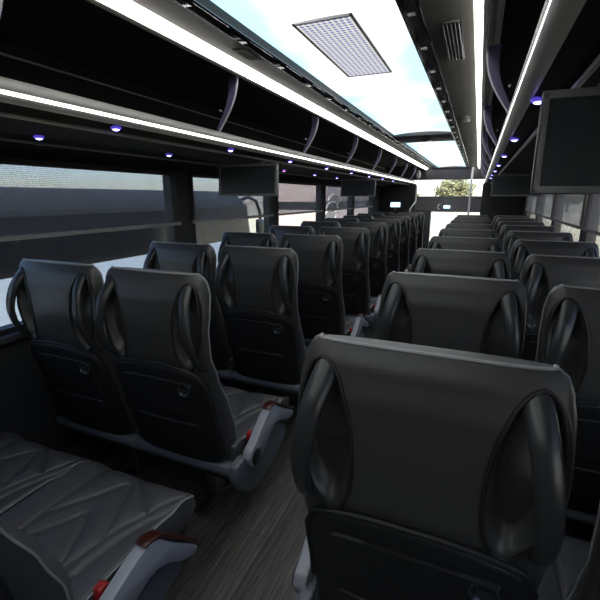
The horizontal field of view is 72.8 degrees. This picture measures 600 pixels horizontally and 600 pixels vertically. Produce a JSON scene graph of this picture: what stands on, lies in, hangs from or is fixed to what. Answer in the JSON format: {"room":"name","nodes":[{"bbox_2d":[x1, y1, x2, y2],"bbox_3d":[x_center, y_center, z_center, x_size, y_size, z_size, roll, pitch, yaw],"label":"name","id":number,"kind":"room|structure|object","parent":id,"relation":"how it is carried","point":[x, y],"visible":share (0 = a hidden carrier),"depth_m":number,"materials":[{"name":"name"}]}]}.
{"room":"vehicle interior","nodes":[
{"label":"vehicle interior","id":0,"kind":"room"},
{"bbox_2d":[0,156,388,451],"bbox_3d":[-0.159,-0.699,4.435,0.060,2.080,11.100,6,15,22],"label":"wall","id":1,"kind":"structure","parent":0,"point":[29,410],"depth_m":1.97,"materials":[{"name":"plastic"}]},
{"bbox_2d":[0,331,25,344],"bbox_3d":[-0.109,-0.509,4.461,0.050,0.028,11.100,6,15,22],"label":"trim","id":2,"kind":"structure","parent":1,"relation":"attached to","point":[16,335],"depth_m":1.78,"materials":[{"name":"black plastic"}]},
{"bbox_2d":[0,157,176,334],"bbox_3d":[-1.462,-0.139,1.410,0.061,0.748,3.030,6,15,22],"label":"window","id":3,"kind":"structure","parent":1,"relation":"in","point":[167,180],"depth_m":2.68,"materials":[{"name":"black glass"}]},
{"bbox_2d":[0,158,178,175],"bbox_3d":[-1.032,-0.702,2.187,0.024,0.024,1.120,6,15,22],"label":"window blind","id":4,"kind":"object","parent":3,"relation":"attached to","point":[50,165],"depth_m":2.02,"materials":[{"name":"fabric"}]},
{"bbox_2d":[0,222,180,241],"bbox_3d":[-1.045,-0.388,2.234,0.024,0.023,1.161,6,15,22],"label":"window blind","id":5,"kind":"object","parent":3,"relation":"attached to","point":[87,231],"depth_m":2.06,"materials":[{"name":"metal"}]},
{"bbox_2d":[62,437,118,461],"bbox_3d":[-0.217,0.291,4.374,0.070,0.150,10.500,6,15,22],"label":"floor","id":6,"kind":"structure","parent":1,"relation":"attached to","point":[92,449],"depth_m":2.21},
{"bbox_2d":[0,0,416,188],"bbox_3d":[0.020,-1.311,3.584,0.792,0.452,10.000,6,15,22],"label":"luggage rack","id":7,"kind":"object","parent":1,"relation":"attached to","point":[72,71],"visible":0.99,"depth_m":1.90,"materials":[{"name":"black plastic"}]},
{"bbox_2d":[33,135,43,139],"bbox_3d":[-1.037,-0.644,1.616,0.038,0.016,0.038,6,15,22],"label":"reading lamp","id":8,"kind":"object","parent":7,"relation":"attached to","point":[38,137],"visible":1,"depth_m":1.60,"materials":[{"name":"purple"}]},
{"bbox_2d":[110,125,120,130],"bbox_3d":[-0.665,-0.619,1.470,0.038,0.016,0.038,6,15,22],"label":"reading lamp","id":9,"kind":"object","parent":7,"relation":"attached to","point":[115,128],"visible":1,"depth_m":1.46,"materials":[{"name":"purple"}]},
{"bbox_2d":[0,40,383,172],"bbox_3d":[-0.009,-1.347,3.588,0.615,0.350,10.000,6,15,22],"label":"shelf","id":10,"kind":"object","parent":7,"relation":"attached to","point":[162,79],"depth_m":2.08,"materials":[{"name":"black plastic"}]},
{"bbox_2d":[0,89,414,182],"bbox_3d":[0.288,-1.163,3.504,0.006,0.009,10.000,6,15,22],"label":"light","id":11,"kind":"object","parent":7,"relation":"attached to","point":[25,97],"depth_m":1.56,"materials":[{"name":"white"}]},
{"bbox_2d":[219,162,278,195],"bbox_3d":[-0.344,-0.801,2.699,0.439,0.218,0.052,6,15,22],"label":"monitor","id":12,"kind":"object","parent":7,"relation":"attached to","point":[240,178],"visible":1,"depth_m":2.68,"materials":[{"name":"black plastic"}]},
{"bbox_2d":[341,178,375,196],"bbox_3d":[0.723,-1.396,5.051,0.439,0.218,0.052,6,15,22],"label":"monitor","id":13,"kind":"object","parent":7,"relation":"attached to","point":[356,187],"visible":1,"depth_m":5.04,"materials":[{"name":"black plastic"}]},
{"bbox_2d":[190,173,269,242],"bbox_3d":[-0.556,-0.660,3.470,0.061,0.748,1.190,6,15,22],"label":"window","id":14,"kind":"structure","parent":1,"relation":"in","point":[266,199],"depth_m":3.94,"materials":[{"name":"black glass"}]},
{"bbox_2d":[188,173,273,223],"bbox_3d":[-0.513,-0.847,3.404,0.024,0.341,1.260,6,15,22],"label":"window blind","id":15,"kind":"object","parent":14,"relation":"attached to","point":[189,174],"visible":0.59,"depth_m":3.09,"materials":[{"name":"metal"}]},
{"bbox_2d":[277,180,320,224],"bbox_3d":[-0.007,-0.976,4.718,0.061,0.748,1.250,6,15,22],"label":"window","id":16,"kind":"structure","parent":1,"relation":"in","point":[318,188],"depth_m":5.20,"materials":[{"name":"clear glass"}]},
{"bbox_2d":[277,181,323,215],"bbox_3d":[0.036,-1.163,4.652,0.024,0.341,1.320,6,15,22],"label":"window blind","id":17,"kind":"object","parent":16,"relation":"attached to","point":[283,182],"visible":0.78,"depth_m":4.53,"materials":[{"name":"metal"}]},
{"bbox_2d":[324,184,350,220],"bbox_3d":[0.546,-1.295,5.976,0.061,0.748,1.230,6,15,22],"label":"window","id":18,"kind":"structure","parent":1,"relation":"in","point":[348,198],"depth_m":6.47,"materials":[{"name":"clear glass"}]},
{"bbox_2d":[325,185,352,210],"bbox_3d":[0.589,-1.482,5.909,0.024,0.341,1.300,6,15,22],"label":"window blind","id":19,"kind":"object","parent":18,"relation":"attached to","point":[325,185],"visible":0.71,"depth_m":5.65,"materials":[{"name":"metal"}]},
{"bbox_2d":[353,197,371,214],"bbox_3d":[1.095,-1.611,7.224,0.061,0.748,1.230,6,15,22],"label":"window","id":20,"kind":"structure","parent":1,"relation":"in","point":[370,198],"depth_m":7.73,"materials":[{"name":"clear glass"}]},
{"bbox_2d":[390,202,400,210],"bbox_3d":[1.930,-1.896,8.226,0.220,0.180,0.049,6,15,22],"label":"display","id":21,"kind":"object","parent":1,"relation":"attached to","point":[395,205],"visible":1,"depth_m":8.20,"materials":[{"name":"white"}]},
{"bbox_2d":[379,184,416,213],"bbox_3d":[1.976,-1.501,8.378,0.715,1.700,0.070,6,15,22],"label":"trim","id":22,"kind":"structure","parent":1,"relation":"attached to","point":[405,194],"depth_m":8.20,"materials":[{"name":"plastic"}]},
{"bbox_2d":[415,196,481,211],"bbox_3d":[3.189,-2.039,8.659,2.630,0.325,0.046,6,15,22],"label":"shade","id":23,"kind":"object","parent":1,"relation":"attached to","point":[456,203],"visible":0.31,"depth_m":8.65,"materials":[{"name":"black plastic"}]},
{"bbox_2d":[99,326,592,599],"bbox_3d":[1.097,0.456,4.230,2.800,0.060,11.200,6,15,22],"label":"floor","id":24,"kind":"structure","parent":0,"point":[250,544],"depth_m":1.81,"materials":[{"name":"grey wood"}]},
{"bbox_2d":[0,432,90,515],"bbox_3d":[-1.196,0.535,1.359,0.504,1.196,0.739,6,15,22],"label":"seat","id":25,"kind":"object","parent":24,"relation":"on","point":[26,467],"visible":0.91,"depth_m":1.55,"materials":[{"name":"black leather"}]},
{"bbox_2d":[6,258,154,476],"bbox_3d":[-0.892,0.360,2.050,0.504,1.196,0.739,6,15,22],"label":"seat","id":26,"kind":"object","parent":24,"relation":"on","point":[56,300],"visible":0.67,"depth_m":1.71,"materials":[{"name":"black leather"}]},
{"bbox_2d":[134,425,139,434],"bbox_3d":[-0.851,0.523,2.189,0.484,0.128,0.531,6,15,22],"label":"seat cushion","id":27,"kind":"object","parent":26,"relation":"on","point":[136,431],"depth_m":1.86,"materials":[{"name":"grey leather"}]},
{"bbox_2d":[0,461,198,599],"bbox_3d":[-0.700,0.587,1.153,0.573,1.196,0.739,6,15,22],"label":"seat","id":28,"kind":"object","parent":24,"relation":"on","point":[96,531],"visible":1,"depth_m":1.23,"materials":[{"name":"black leather"}]},
{"bbox_2d":[143,241,234,385],"bbox_3d":[-0.588,0.185,2.741,0.504,1.196,0.739,6,15,22],"label":"seat","id":29,"kind":"object","parent":24,"relation":"on","point":[201,259],"visible":0.27,"depth_m":2.36,"materials":[{"name":"black leather"}]},
{"bbox_2d":[227,358,234,370],"bbox_3d":[-0.547,0.348,2.880,0.484,0.128,0.531,6,15,22],"label":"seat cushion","id":30,"kind":"object","parent":29,"relation":"on","point":[230,365],"depth_m":2.55,"materials":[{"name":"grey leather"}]},
{"bbox_2d":[93,266,293,517],"bbox_3d":[-0.396,0.412,1.845,0.573,1.196,0.739,6,15,22],"label":"seat","id":31,"kind":"object","parent":24,"relation":"on","point":[157,322],"visible":1,"depth_m":1.56,"materials":[{"name":"black leather"}]},
{"bbox_2d":[222,386,286,461],"bbox_3d":[-0.387,0.572,1.997,0.484,0.128,0.531,6,15,22],"label":"seat cushion","id":32,"kind":"object","parent":31,"relation":"on","point":[246,407],"depth_m":1.95,"materials":[{"name":"grey leather"}]},
{"bbox_2d":[218,231,276,261],"bbox_3d":[-0.284,0.010,3.432,0.504,1.196,0.739,6,15,22],"label":"seat","id":33,"kind":"object","parent":24,"relation":"on","point":[228,238],"visible":0.02,"depth_m":3.01,"materials":[{"name":"black leather"}]},
{"bbox_2d":[214,245,308,423],"bbox_3d":[-0.092,0.237,2.536,0.573,1.196,0.739,6,15,22],"label":"seat","id":34,"kind":"object","parent":24,"relation":"on","point":[255,287],"visible":0.94,"depth_m":2.22,"materials":[{"name":"black leather"}]},
{"bbox_2d":[268,225,314,247],"bbox_3d":[0.020,-0.165,4.123,0.504,1.196,0.739,6,15,22],"label":"seat","id":35,"kind":"object","parent":24,"relation":"on","point":[278,231],"visible":0.05,"depth_m":3.72,"materials":[{"name":"black leather"}]},
{"bbox_2d":[301,221,340,234],"bbox_3d":[0.324,-0.340,4.814,0.504,1.196,0.739,6,15,22],"label":"seat","id":36,"kind":"object","parent":24,"relation":"on","point":[316,225],"visible":0.06,"depth_m":4.40,"materials":[{"name":"black leather"}]},
{"bbox_2d":[280,233,368,345],"bbox_3d":[0.212,0.062,3.227,0.573,1.196,0.739,6,15,22],"label":"seat","id":37,"kind":"object","parent":24,"relation":"on","point":[321,308],"visible":0.66,"depth_m":2.88,"materials":[{"name":"black leather"}]},
{"bbox_2d":[343,316,356,335],"bbox_3d":[0.221,0.222,3.380,0.484,0.128,0.531,6,15,22],"label":"seat cushion","id":38,"kind":"object","parent":37,"relation":"on","point":[350,321],"depth_m":3.21,"materials":[{"name":"grey leather"}]},
{"bbox_2d":[325,218,358,226],"bbox_3d":[0.628,-0.514,5.505,0.504,1.196,0.739,6,15,22],"label":"seat","id":39,"kind":"object","parent":24,"relation":"on","point":[342,221],"visible":0.04,"depth_m":5.08,"materials":[{"name":"black leather"}]},
{"bbox_2d":[318,226,381,330],"bbox_3d":[0.516,-0.113,3.918,0.573,1.196,0.739,6,15,22],"label":"seat","id":40,"kind":"object","parent":24,"relation":"on","point":[356,241],"visible":0.53,"depth_m":3.57,"materials":[{"name":"black leather"}]},
{"bbox_2d":[367,297,377,314],"bbox_3d":[0.525,0.047,4.071,0.484,0.128,0.531,6,15,22],"label":"seat cushion","id":41,"kind":"object","parent":40,"relation":"on","point":[370,308],"depth_m":3.82,"materials":[{"name":"grey leather"}]},
{"bbox_2d":[343,215,373,221],"bbox_3d":[0.932,-0.689,6.196,0.504,1.196,0.739,6,15,22],"label":"seat","id":42,"kind":"object","parent":24,"relation":"on","point":[360,218],"visible":0.04,"depth_m":5.78,"materials":[{"name":"black leather"}]},
{"bbox_2d":[344,222,387,325],"bbox_3d":[0.820,-0.288,4.609,0.573,1.196,0.739,6,15,22],"label":"seat","id":43,"kind":"object","parent":24,"relation":"on","point":[378,232],"visible":0.35,"depth_m":4.24,"materials":[{"name":"black leather"}]},
{"bbox_2d":[358,213,384,218],"bbox_3d":[1.236,-0.864,6.887,0.504,1.196,0.739,6,15,22],"label":"seat","id":44,"kind":"object","parent":24,"relation":"on","point":[375,216],"visible":0.03,"depth_m":6.47,"materials":[{"name":"black leather"}]},
{"bbox_2d":[369,212,393,215],"bbox_3d":[1.540,-1.039,7.579,0.504,1.196,0.739,6,15,22],"label":"seat","id":45,"kind":"object","parent":24,"relation":"on","point":[384,213],"visible":0.02,"depth_m":7.15,"materials":[{"name":"black leather"}]},
{"bbox_2d":[363,218,409,275],"bbox_3d":[1.124,-0.463,5.300,0.573,1.196,0.739,6,15,22],"label":"seat","id":46,"kind":"object","parent":24,"relation":"on","point":[394,225],"visible":0.22,"depth_m":4.92,"materials":[{"name":"black leather"}]},
{"bbox_2d":[377,216,411,271],"bbox_3d":[1.428,-0.637,5.991,0.573,1.196,0.739,6,15,22],"label":"seat","id":47,"kind":"object","parent":24,"relation":"on","point":[405,221],"visible":0.32,"depth_m":5.62,"materials":[{"name":"black leather"}]},
{"bbox_2d":[389,214,417,263],"bbox_3d":[1.732,-0.812,6.682,0.573,1.196,0.739,6,15,22],"label":"seat","id":48,"kind":"object","parent":24,"relation":"on","point":[413,217],"visible":0.17,"depth_m":6.30,"materials":[{"name":"black leather"}]},
{"bbox_2d":[398,212,426,248],"bbox_3d":[2.036,-0.987,7.373,0.573,1.196,0.739,6,15,22],"label":"seat","id":49,"kind":"object","parent":24,"relation":"on","point":[420,215],"visible":0.2,"depth_m":6.99,"materials":[{"name":"black leather"}]},
{"bbox_2d":[409,186,417,211],"bbox_3d":[2.174,-1.385,7.961,0.035,1.640,0.405,8,16,30],"label":"guard rail","id":50,"kind":"object","parent":24,"relation":"on","point":[416,186],"visible":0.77,"depth_m":7.92,"materials":[{"name":"silver metal"}]},
{"bbox_2d":[405,209,431,247],"bbox_3d":[2.285,-1.175,8.025,0.505,1.200,0.044,6,15,22],"label":"partition panel","id":51,"kind":"object","parent":24,"relation":"on","point":[427,212],"visible":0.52,"depth_m":7.88,"materials":[{"name":"black plastic"}]},
{"bbox_2d":[290,333,576,599],"bbox_3d":[0.294,0.599,1.106,0.573,1.196,0.739,6,15,22],"label":"seat","id":52,"kind":"object","parent":24,"relation":"on","point":[422,472],"visible":1,"depth_m":0.71,"materials":[{"name":"black leather"}]},
{"bbox_2d":[315,582,317,599],"bbox_3d":[0.366,0.765,1.233,0.484,0.128,0.531,6,15,22],"label":"seat cushion","id":53,"kind":"object","parent":52,"relation":"on","point":[316,593],"depth_m":1.08,"materials":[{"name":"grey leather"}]},
{"bbox_2d":[378,271,526,358],"bbox_3d":[0.584,0.432,1.766,0.573,1.196,0.739,6,15,22],"label":"seat","id":54,"kind":"object","parent":24,"relation":"on","point":[483,315],"visible":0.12,"depth_m":1.35,"materials":[{"name":"black leather"}]},
{"bbox_2d":[411,248,510,278],"bbox_3d":[0.873,0.266,2.422,0.573,1.196,0.739,6,15,22],"label":"seat","id":55,"kind":"object","parent":24,"relation":"on","point":[488,264],"visible":0.08,"depth_m":1.99,"materials":[{"name":"black leather"}]},
{"bbox_2d":[427,236,502,251],"bbox_3d":[1.161,0.100,3.077,0.573,1.196,0.739,6,15,22],"label":"seat","id":56,"kind":"object","parent":24,"relation":"on","point":[436,242],"visible":0.03,"depth_m":2.65,"materials":[{"name":"black leather"}]},
{"bbox_2d":[438,228,497,237],"bbox_3d":[1.449,-0.066,3.732,0.573,1.196,0.739,6,15,22],"label":"seat","id":57,"kind":"object","parent":24,"relation":"on","point":[477,233],"visible":0.02,"depth_m":3.31,"materials":[{"name":"black leather"}]},
{"bbox_2d":[445,223,494,229],"bbox_3d":[1.737,-0.232,4.388,0.573,1.196,0.739,6,15,22],"label":"seat","id":58,"kind":"object","parent":24,"relation":"on","point":[449,225],"visible":0.02,"depth_m":3.96,"materials":[{"name":"black leather"}]},
{"bbox_2d":[467,167,473,214],"bbox_3d":[3.378,-1.620,8.197,0.090,2.020,0.090,6,15,22],"label":"pole","id":59,"kind":"object","parent":24,"relation":"on","point":[472,171],"visible":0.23,"depth_m":8.05,"materials":[{"name":"silver metal"}]},
{"bbox_2d":[450,220,491,223],"bbox_3d":[2.026,-0.398,5.043,0.573,1.196,0.739,6,15,22],"label":"seat","id":60,"kind":"object","parent":24,"relation":"on","point":[452,221],"visible":0.02,"depth_m":4.62,"materials":[{"name":"black leather"}]},
{"bbox_2d":[454,217,490,220],"bbox_3d":[2.314,-0.563,5.699,0.573,1.196,0.739,6,15,22],"label":"seat","id":61,"kind":"object","parent":24,"relation":"on","point":[455,218],"visible":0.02,"depth_m":5.28,"materials":[{"name":"black leather"}]},
{"bbox_2d":[457,215,488,216],"bbox_3d":[2.602,-0.729,6.354,0.573,1.196,0.739,6,15,22],"label":"seat","id":62,"kind":"object","parent":24,"relation":"on","point":[457,215],"visible":0.05,"depth_m":5.93,"materials":[{"name":"black leather"}]},
{"bbox_2d":[492,215,528,225],"bbox_3d":[3.089,-0.670,6.121,0.504,1.196,0.739,6,15,22],"label":"seat","id":63,"kind":"object","parent":24,"relation":"on","point":[496,216],"visible":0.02,"depth_m":5.75,"materials":[{"name":"black leather"}]},
{"bbox_2d":[494,218,535,230],"bbox_3d":[2.801,-0.504,5.466,0.504,1.196,0.739,6,15,22],"label":"seat","id":64,"kind":"object","parent":24,"relation":"on","point":[498,220],"visible":0.02,"depth_m":5.08,"materials":[{"name":"black leather"}]},
{"bbox_2d":[496,221,544,237],"bbox_3d":[2.513,-0.339,4.810,0.504,1.196,0.739,6,15,22],"label":"seat","id":65,"kind":"object","parent":24,"relation":"on","point":[501,224],"visible":0.06,"depth_m":4.42,"materials":[{"name":"black leather"}]},
{"bbox_2d":[499,225,555,246],"bbox_3d":[2.225,-0.173,4.155,0.504,1.196,0.739,6,15,22],"label":"seat","id":66,"kind":"object","parent":24,"relation":"on","point":[505,229],"visible":0.04,"depth_m":3.77,"materials":[{"name":"black leather"}]},
{"bbox_2d":[503,231,572,257],"bbox_3d":[1.936,-0.007,3.499,0.504,1.196,0.739,6,15,22],"label":"seat","id":67,"kind":"object","parent":24,"relation":"on","point":[511,237],"visible":0.06,"depth_m":3.11,"materials":[{"name":"black leather"}]},
{"bbox_2d":[510,239,598,280],"bbox_3d":[1.648,0.159,2.844,0.504,1.196,0.739,6,15,22],"label":"seat","id":68,"kind":"object","parent":24,"relation":"on","point":[521,249],"visible":0.05,"depth_m":2.46,"materials":[{"name":"black leather"}]},
{"bbox_2d":[519,254,599,361],"bbox_3d":[1.360,0.325,2.189,0.504,1.196,0.739,6,15,22],"label":"seat","id":69,"kind":"object","parent":24,"relation":"on","point":[540,274],"visible":0.09,"depth_m":1.83,"materials":[{"name":"black leather"}]},
{"bbox_2d":[535,284,599,536],"bbox_3d":[1.072,0.491,1.533,0.504,1.196,0.739,6,15,22],"label":"seat","id":70,"kind":"object","parent":24,"relation":"on","point":[569,329],"visible":0.37,"depth_m":1.23,"materials":[{"name":"black leather"}]},
{"bbox_2d":[537,503,599,599],"bbox_3d":[0.781,0.658,0.873,0.504,1.196,0.739,6,15,22],"label":"seat","id":71,"kind":"object","parent":24,"relation":"on","point":[574,574],"visible":0.59,"depth_m":1.06,"materials":[{"name":"black leather"}]},
{"bbox_2d":[537,535,590,599],"bbox_3d":[0.822,0.821,1.013,0.484,0.128,0.531,6,15,22],"label":"seat cushion","id":72,"kind":"object","parent":71,"relation":"on","point":[559,578],"depth_m":1.12,"materials":[{"name":"grey leather"}]},
{"bbox_2d":[387,165,415,166],"bbox_3d":[1.097,-1.619,3.705,2.800,0.060,11.200,6,15,22],"label":"ceiling","id":73,"kind":"structure","parent":0,"point":[400,165],"depth_m":8.67,"materials":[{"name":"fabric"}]},
{"bbox_2d":[232,48,260,60],"bbox_3d":[-0.218,-1.024,1.687,0.062,0.024,0.142,6,15,22],"label":"ceiling vent","id":74,"kind":"object","parent":73,"relation":"in","point":[234,50],"visible":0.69,"depth_m":1.68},
{"bbox_2d":[86,0,427,169],"bbox_3d":[0.545,-1.526,3.720,0.042,0.052,10.750,6,15,22],"label":"light strip","id":75,"kind":"object","parent":73,"relation":"attached to","point":[127,10],"visible":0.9,"depth_m":1.67,"materials":[{"name":"white plastic"}]},
{"bbox_2d":[162,0,438,168],"bbox_3d":[0.722,-1.527,3.670,0.103,0.050,10.800,6,15,22],"label":"ceiling panel","id":76,"kind":"object","parent":73,"relation":"attached to","point":[206,13],"visible":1,"depth_m":1.70,"materials":[{"name":"black plastic"}]},
{"bbox_2d":[211,0,451,136],"bbox_3d":[0.058,-0.963,1.357,0.590,0.042,5.824,6,15,22],"label":"skylight","id":77,"kind":"object","parent":73,"relation":"attached to","point":[403,101],"visible":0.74,"depth_m":1.80,"materials":[{"name":"grey glass"}]},
{"bbox_2d":[291,13,391,76],"bbox_3d":[0.216,-1.079,1.757,0.230,0.021,0.724,6,15,22],"label":"ceiling vent","id":78,"kind":"object","parent":73,"relation":"in","point":[341,38],"visible":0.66,"depth_m":1.66,"materials":[{"name":"white plastic"}]},
{"bbox_2d":[416,167,420,178],"bbox_3d":[2.371,-2.558,8.127,0.099,0.292,0.068,6,15,22],"label":"convex mirror","id":79,"kind":"object","parent":73,"relation":"hanging from","point":[418,173],"visible":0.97,"depth_m":8.11,"materials":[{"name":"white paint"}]},
{"bbox_2d":[395,134,454,142],"bbox_3d":[1.292,-1.663,4.164,0.560,0.078,0.470,6,15,22],"label":"band","id":80,"kind":"object","parent":73,"relation":"attached to","point":[442,137],"visible":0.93,"depth_m":4.08,"materials":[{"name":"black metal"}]},
{"bbox_2d":[395,0,469,167],"bbox_3d":[1.299,-1.466,3.431,0.065,0.050,10.800,6,15,22],"label":"rail","id":81,"kind":"object","parent":73,"relation":"attached to","point":[412,13],"visible":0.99,"depth_m":1.71,"materials":[{"name":"black plastic"}]},
{"bbox_2d":[406,141,465,167],"bbox_3d":[2.258,-2.229,6.359,0.590,0.042,4.464,6,15,22],"label":"skylight","id":82,"kind":"object","parent":73,"relation":"attached to","point":[444,154],"visible":0.62,"depth_m":5.79,"materials":[{"name":"grey glass"}]},
{"bbox_2d":[474,0,488,167],"bbox_3d":[1.474,-1.429,3.336,0.042,0.052,10.750,6,15,22],"label":"light strip","id":83,"kind":"object","parent":73,"relation":"attached to","point":[481,7],"visible":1,"depth_m":1.66,"materials":[{"name":"white plastic"}]},
{"bbox_2d":[474,0,483,167],"bbox_3d":[1.468,-1.434,3.337,0.029,0.043,10.750,6,15,22],"label":"diffuser","id":84,"kind":"object","parent":83,"relation":"attached to","point":[478,4],"depth_m":1.79,"materials":[{"name":"white plastic"}]},
{"bbox_2d":[388,166,487,179],"bbox_3d":[3.160,-2.641,8.438,2.630,0.280,0.120,6,15,22],"label":"wall","id":85,"kind":"structure","parent":0,"point":[441,173],"depth_m":8.47,"materials":[{"name":"grey plastic"}]},
{"bbox_2d":[131,0,432,168],"bbox_3d":[0.625,-1.549,3.706,0.106,0.036,10.800,6,15,22],"label":"trim","id":86,"kind":"structure","parent":85,"relation":"attached to","point":[160,8],"depth_m":1.74,"materials":[{"name":"grey plastic"}]},
{"bbox_2d":[420,0,477,167],"bbox_3d":[1.394,-1.468,3.389,0.146,0.036,10.800,6,15,22],"label":"ceiling panel","id":87,"kind":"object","parent":85,"relation":"attached to","point":[459,76],"depth_m":1.82,"materials":[{"name":"grey plastic"}]},
{"bbox_2d":[439,19,464,60],"bbox_3d":[0.590,-0.994,1.563,0.072,0.024,0.422,6,15,22],"label":"air vent","id":88,"kind":"object","parent":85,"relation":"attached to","point":[455,25],"visible":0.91,"depth_m":1.52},
{"bbox_2d":[461,115,469,121],"bbox_3d":[1.254,-1.378,3.080,0.062,0.024,0.262,6,15,22],"label":"air vent","id":89,"kind":"object","parent":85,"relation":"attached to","point":[466,116],"visible":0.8,"depth_m":3.06,"materials":[{"name":"grey plastic"}]},
{"bbox_2d":[522,194,598,241],"bbox_3d":[2.315,-0.441,3.412,0.060,2.080,11.100,6,15,22],"label":"wall","id":90,"kind":"structure","parent":0,"point":[583,234],"depth_m":3.17,"materials":[{"name":"plastic"}]},
{"bbox_2d":[480,183,524,222],"bbox_3d":[3.737,-1.317,7.650,0.715,1.700,0.070,6,15,22],"label":"trim","id":91,"kind":"structure","parent":90,"relation":"attached to","point":[491,206],"depth_m":7.52,"materials":[{"name":"plastic"}]},
{"bbox_2d":[526,196,536,219],"bbox_3d":[3.559,-1.353,6.205,0.061,0.748,1.230,6,15,22],"label":"window","id":92,"kind":"structure","parent":90,"relation":"in","point":[532,199],"depth_m":6.48,"materials":[{"name":"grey glass"}]},
{"bbox_2d":[525,196,537,214],"bbox_3d":[3.517,-1.524,6.181,0.024,0.404,1.338,6,15,22],"label":"seal","id":93,"kind":"object","parent":92,"relation":"attached to","point":[527,196],"visible":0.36,"depth_m":6.42,"materials":[{"name":"rubber"}]},
{"bbox_2d":[481,0,599,183],"bbox_3d":[1.842,-1.214,3.200,0.792,0.452,10.700,6,15,22],"label":"luggage rack","id":94,"kind":"object","parent":90,"relation":"attached to","point":[534,47],"visible":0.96,"depth_m":1.31,"materials":[{"name":"black plastic"}]},
{"bbox_2d":[490,173,540,195],"bbox_3d":[2.100,-1.119,3.955,0.439,0.218,0.052,6,15,22],"label":"monitor","id":95,"kind":"object","parent":94,"relation":"attached to","point":[508,184],"visible":0.74,"depth_m":3.96,"materials":[{"name":"black plastic"}]},
{"bbox_2d":[486,0,550,176],"bbox_3d":[1.574,-1.122,3.341,0.006,0.009,10.700,6,15,22],"label":"light","id":96,"kind":"object","parent":94,"relation":"attached to","point":[544,26],"depth_m":0.93,"materials":[{"name":"white"}]},
{"bbox_2d":[530,96,541,104],"bbox_3d":[0.614,-0.512,1.047,0.038,0.016,0.038,6,15,22],"label":"reading lamp","id":97,"kind":"object","parent":94,"relation":"attached to","point":[535,100],"visible":0.77,"depth_m":1.04,"materials":[{"name":"blue"}]},
{"bbox_2d":[529,83,599,194],"bbox_3d":[0.707,-0.317,0.789,0.439,0.218,0.052,6,15,22],"label":"monitor","id":98,"kind":"object","parent":94,"relation":"attached to","point":[567,148],"visible":1,"depth_m":0.84,"materials":[{"name":"black plastic"}]},
{"bbox_2d":[537,194,551,225],"bbox_3d":[3.010,-1.037,4.957,0.061,0.748,1.230,6,15,22],"label":"window","id":99,"kind":"structure","parent":90,"relation":"in","point":[542,197],"depth_m":5.46,"materials":[{"name":"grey glass"}]},
{"bbox_2d":[535,194,554,219],"bbox_3d":[2.967,-1.208,4.932,0.024,0.404,1.338,6,15,22],"label":"seal","id":100,"kind":"object","parent":99,"relation":"attached to","point":[536,214],"visible":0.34,"depth_m":4.85,"materials":[{"name":"rubber"}]},
{"bbox_2d":[554,194,581,241],"bbox_3d":[2.457,-0.719,3.700,0.061,0.748,1.250,6,15,22],"label":"window","id":101,"kind":"structure","parent":90,"relation":"in","point":[561,197],"depth_m":4.22,"materials":[{"name":"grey glass"}]},
{"bbox_2d":[551,194,586,228],"bbox_3d":[2.414,-0.890,3.675,0.024,0.404,1.358,6,15,22],"label":"seal","id":102,"kind":"object","parent":101,"relation":"attached to","point":[585,195],"visible":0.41,"depth_m":3.31,"materials":[{"name":"rubber"}]},
{"bbox_2d":[585,194,599,241],"bbox_3d":[1.908,-0.403,2.451,0.061,0.748,1.190,6,15,22],"label":"window","id":103,"kind":"structure","parent":90,"relation":"in","point":[594,216],"depth_m":2.95,"materials":[{"name":"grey glass"}]},
{"bbox_2d":[581,194,599,235],"bbox_3d":[1.865,-0.574,2.427,0.024,0.404,1.298,6,15,22],"label":"seal","id":104,"kind":"object","parent":103,"relation":"attached to","point":[583,228],"visible":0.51,"depth_m":2.99,"materials":[{"name":"rubber"}]},
{"label":"outside","id":105,"kind":"structure","parent":0,"visible":0},
{"bbox_2d":[243,201,599,256],"bbox_3d":[-0.511,2.806,0.935,520.000,0.200,520.000,6,15,22],"label":"ground","id":106,"kind":"structure","parent":105,"point":[439,220],"depth_m":55.66,"materials":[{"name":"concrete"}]},
{"bbox_2d":[0,187,263,325],"bbox_3d":[-4.671,0.101,5.164,2.500,2.970,13.500,6,15,22],"label":"coach","id":107,"kind":"object","parent":106,"relation":"on","point":[23,210],"visible":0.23,"depth_m":5.84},
{"bbox_2d":[256,219,263,232],"bbox_3d":[-1.032,-1.837,10.519,0.150,0.500,0.220,6,15,22],"label":"mirror","id":108,"kind":"object","parent":107,"relation":"attached to","point":[259,222],"depth_m":10.41,"materials":[{"name":"clear glass"}]},
{"bbox_2d":[278,183,368,225],"bbox_3d":[2.332,-4.768,23.385,2.590,3.470,12.311,6,15,22],"label":"coach","id":109,"kind":"object","parent":106,"relation":"on","point":[292,197],"visible":0.25,"depth_m":17.93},
{"bbox_2d":[433,179,477,195],"bbox_3d":[30.995,-21.661,81.747,8.340,7.610,8.318,6,15,22],"label":"tree","id":110,"kind":"object","parent":106,"relation":"on","point":[448,187],"visible":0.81,"depth_m":79.94,"materials":[{"name":"green plant"}]},
{"bbox_2d":[546,194,583,212],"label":"window","id":111,"kind":"structure","parent":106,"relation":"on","point":[577,199],"depth_m":74.73,"materials":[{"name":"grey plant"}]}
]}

